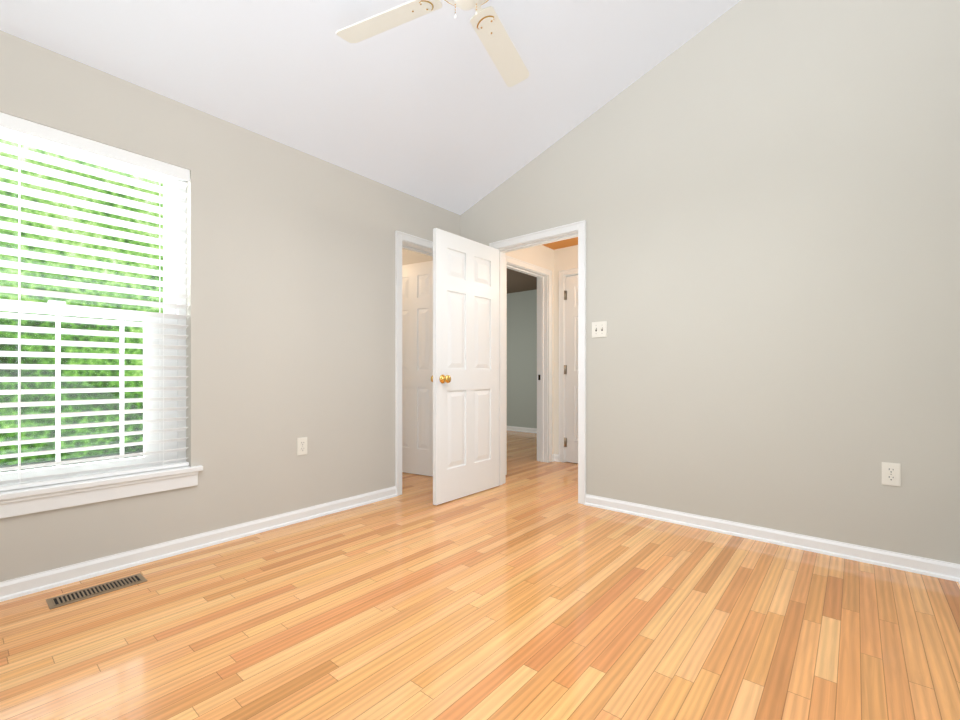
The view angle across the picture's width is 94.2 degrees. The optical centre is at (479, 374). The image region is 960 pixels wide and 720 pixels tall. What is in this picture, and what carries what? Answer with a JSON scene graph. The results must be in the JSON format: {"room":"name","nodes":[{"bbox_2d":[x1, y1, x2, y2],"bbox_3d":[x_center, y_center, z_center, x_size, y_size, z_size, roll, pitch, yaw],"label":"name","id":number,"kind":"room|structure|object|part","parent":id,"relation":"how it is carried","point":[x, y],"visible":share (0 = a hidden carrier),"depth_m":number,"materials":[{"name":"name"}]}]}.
{"room":"empty bedroom","nodes":[
{"label":"empty bedroom","id":0,"kind":"room"},
{"bbox_2d":[0,30,459,581],"bbox_3d":[-1.409,-0.253,2.799,0.160,2.438,3.620,0,0,40],"label":"wall","id":1,"kind":"structure","parent":0,"point":[290,298],"depth_m":2.71,"materials":[{"name":"beige paint"}]},
{"bbox_2d":[0,128,185,484],"bbox_3d":[-2.019,-0.296,2.128,0.080,1.655,1.056,0,0,40],"label":"window unit","id":2,"kind":"structure","parent":1,"relation":"in","point":[31,472],"depth_m":2.36,"materials":[{"name":"white plastic"}]},
{"bbox_2d":[0,112,189,490],"bbox_3d":[-1.956,-0.310,2.074,0.076,1.626,1.048,0,0,40],"label":"window blinds","id":3,"kind":"object","parent":2,"relation":"attached to","point":[20,126],"visible":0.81,"depth_m":2.15,"materials":[{"name":"white plastic"}]},
{"bbox_2d":[0,465,202,518],"bbox_3d":[-1.947,0.562,2.067,0.109,0.107,1.156,0,0,40],"label":"window sill","id":4,"kind":"structure","parent":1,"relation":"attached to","point":[24,501],"depth_m":2.13,"materials":[{"name":"white paint"}]},
{"bbox_2d":[0,486,397,601],"bbox_3d":[-1.534,0.928,2.506,0.025,0.076,2.710,0,0,40],"label":"baseboard","id":5,"kind":"structure","parent":1,"relation":"attached to","point":[31,584],"depth_m":2.37,"materials":[{"name":"white paint"}]},
{"bbox_2d":[297,437,306,455],"bbox_3d":[-1.173,0.476,2.947,0.010,0.114,0.070,0,0,40],"label":"outlet","id":6,"kind":"object","parent":1,"relation":"attached to","point":[302,446],"visible":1,"depth_m":2.94,"materials":[{"name":"white plastic"}]},
{"bbox_2d":[395,231,432,494],"bbox_3d":[-0.494,-0.086,3.886,0.206,2.105,0.750,0,0,40],"label":"door frame","id":7,"kind":"structure","parent":1,"relation":"attached to","point":[400,236],"depth_m":3.55,"materials":[{"name":"white paint"}]},
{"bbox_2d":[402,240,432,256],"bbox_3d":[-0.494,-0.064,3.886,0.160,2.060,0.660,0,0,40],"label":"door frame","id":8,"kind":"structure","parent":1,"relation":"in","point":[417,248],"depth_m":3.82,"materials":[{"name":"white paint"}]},
{"bbox_2d":[0,0,740,214],"bbox_3d":[-0.103,-2.086,1.780,3.470,1.229,3.740,0,0,40],"label":"ceiling","id":9,"kind":"structure","parent":0,"point":[432,108],"depth_m":2.58,"materials":[{"name":"white paint"}]},
{"bbox_2d":[336,0,529,86],"bbox_3d":[-0.056,-1.748,1.844,0.994,0.543,0.997,0,0,-20],"label":"ceiling fan","id":10,"kind":"object","parent":9,"relation":"hanging from","point":[496,41],"visible":1,"depth_m":2.05,"materials":[{"name":"white wood"}]},
{"bbox_3d":[-0.406,-1.594,2.000,0.550,0.040,0.242,0,0,40],"label":"blade","id":11,"kind":"part","parent":10,"relation":"part of","materials":[{"name":"white wood"}]},
{"bbox_3d":[-0.057,-1.746,1.844,0.262,0.548,0.262,0,0,40],"label":"motor","id":12,"kind":"part","parent":10,"relation":"part of","materials":[{"name":"white metal"}]},
{"bbox_3d":[0.097,-1.594,2.194,0.244,0.040,0.550,0,0,40],"label":"blade","id":13,"kind":"part","parent":10,"relation":"part of","materials":[{"name":"white wood"}]},
{"bbox_2d":[0,430,959,719],"bbox_3d":[0.583,1.006,4.731,6.800,0.080,9.500,0,0,40],"label":"floor","id":14,"kind":"structure","parent":0,"point":[530,588],"depth_m":1.71,"materials":[{"name":"brown wood"}]},
{"bbox_2d":[46,573,146,609],"bbox_3d":[-1.704,0.963,1.996,0.122,0.006,0.330,0,0,40],"label":"floor vent","id":15,"kind":"object","parent":14,"relation":"in","point":[85,593],"visible":1,"depth_m":1.98,"materials":[{"name":"brown metal"}]},
{"bbox_2d":[507,289,536,427],"bbox_3d":[-0.201,-0.211,6.362,3.340,2.355,3.154,0,0,40],"label":"wall","id":16,"kind":"structure","parent":0,"point":[522,359],"depth_m":7.50,"materials":[{"name":"grey paint"}]},
{"bbox_2d":[507,426,536,432],"bbox_3d":[0.728,0.928,7.469,3.096,0.076,0.025,0,0,40],"label":"baseboard","id":17,"kind":"structure","parent":16,"relation":"attached to","point":[511,428],"depth_m":7.48,"materials":[{"name":"white paint"}]},
{"bbox_2d":[505,245,553,453],"bbox_3d":[0.436,-0.211,4.619,0.120,2.355,1.300,0,0,40],"label":"wall","id":18,"kind":"structure","parent":0,"point":[542,256],"depth_m":4.85,"materials":[{"name":"beige paint"}]},
{"bbox_2d":[505,255,551,474],"bbox_3d":[0.445,-0.086,4.632,0.170,2.105,0.890,0,0,40],"label":"door frame","id":19,"kind":"structure","parent":18,"relation":"attached to","point":[542,367],"depth_m":4.90,"materials":[{"name":"white paint"}]},
{"bbox_2d":[507,237,577,293],"bbox_3d":[0.982,-1.439,5.369,6.430,0.100,3.150,0,0,40],"label":"ceiling","id":20,"kind":"structure","parent":0,"point":[517,281],"depth_m":6.48,"materials":[{"name":"brown paint"}]},
{"bbox_2d":[554,245,577,453],"bbox_3d":[2.044,-0.211,4.037,3.090,2.355,0.120,0,0,40],"label":"wall","id":21,"kind":"structure","parent":0,"point":[565,258],"depth_m":4.96,"materials":[{"name":"beige paint"}]},
{"bbox_2d":[559,268,577,461],"bbox_3d":[1.260,-0.064,4.697,0.800,2.060,0.120,0,0,40],"label":"door frame","id":22,"kind":"structure","parent":21,"relation":"in","point":[564,358],"depth_m":4.90,"materials":[{"name":"white paint"}]},
{"bbox_2d":[564,275,577,462],"bbox_3d":[1.229,-0.053,4.669,0.766,2.022,0.179,0,0,40],"label":"door","id":23,"kind":"structure","parent":22,"relation":"attached to","point":[571,369],"depth_m":4.84,"materials":[{"name":"white paint"}]},
{"bbox_2d":[402,0,959,563],"bbox_3d":[-0.025,-0.807,4.079,6.310,3.547,0.120,0,0,40],"label":"wall","id":24,"kind":"structure","parent":0,"point":[760,198],"depth_m":2.54,"materials":[{"name":"beige paint"}]},
{"bbox_2d":[402,261,432,475],"bbox_3d":[-0.631,-0.053,4.311,0.624,2.022,0.179,0,0,30],"label":"closet door","id":25,"kind":"structure","parent":24,"relation":"in","point":[417,368],"depth_m":4.28,"materials":[{"name":"white paint"}]},
{"bbox_2d":[489,220,585,503],"bbox_3d":[0.480,-0.064,3.654,0.820,2.060,0.120,0,0,40],"label":"door frame","id":26,"kind":"structure","parent":24,"relation":"in","point":[504,250],"depth_m":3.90,"materials":[{"name":"white paint"}]},
{"bbox_2d":[431,228,498,504],"bbox_3d":[-0.087,-0.056,3.564,0.179,2.027,0.764,0,0,40],"label":"bedroom door","id":27,"kind":"structure","parent":26,"relation":"attached to","point":[465,378],"depth_m":3.50,"materials":[{"name":"white paint"}]},
{"bbox_2d":[592,321,606,337],"bbox_3d":[0.864,-0.325,3.241,0.116,0.114,0.017,0,0,40],"label":"light switch","id":28,"kind":"object","parent":24,"relation":"attached to","point":[599,329],"visible":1,"depth_m":3.24,"materials":[{"name":"white plastic"}]},
{"bbox_2d":[584,494,951,580],"bbox_3d":[1.499,0.928,2.702,1.885,0.076,0.025,0,0,40],"label":"baseboard","id":29,"kind":"structure","parent":24,"relation":"attached to","point":[900,561],"depth_m":2.50,"materials":[{"name":"white paint"}]},
{"bbox_2d":[882,462,900,486],"bbox_3d":[2.062,0.502,2.239,0.070,0.114,0.010,0,0,40],"label":"outlet","id":30,"kind":"object","parent":24,"relation":"attached to","point":[891,474],"visible":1,"depth_m":2.23,"materials":[{"name":"white plastic"}]},
{"bbox_2d":[952,563,959,583],"bbox_3d":[1.122,0.928,0.748,0.025,0.076,3.500,0,0,40],"label":"baseboard","id":31,"kind":"structure","parent":24,"relation":"attached to","point":[955,567],"depth_m":2.09,"materials":[{"name":"white paint"}]},
{"label":"outside","id":32,"kind":"structure","parent":0,"visible":0},
{"bbox_2d":[0,451,142,472],"bbox_3d":[-4.324,1.666,5.004,6.540,0.600,21.000,0,0,40],"label":"ground","id":33,"kind":"structure","parent":32,"point":[3,466],"depth_m":6.98,"materials":[{"name":"green plant"}]},
{"bbox_2d":[0,139,162,465],"bbox_3d":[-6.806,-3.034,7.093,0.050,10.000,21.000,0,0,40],"label":"trees","id":34,"kind":"object","parent":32,"point":[9,398],"depth_m":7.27,"materials":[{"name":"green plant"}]}
]}

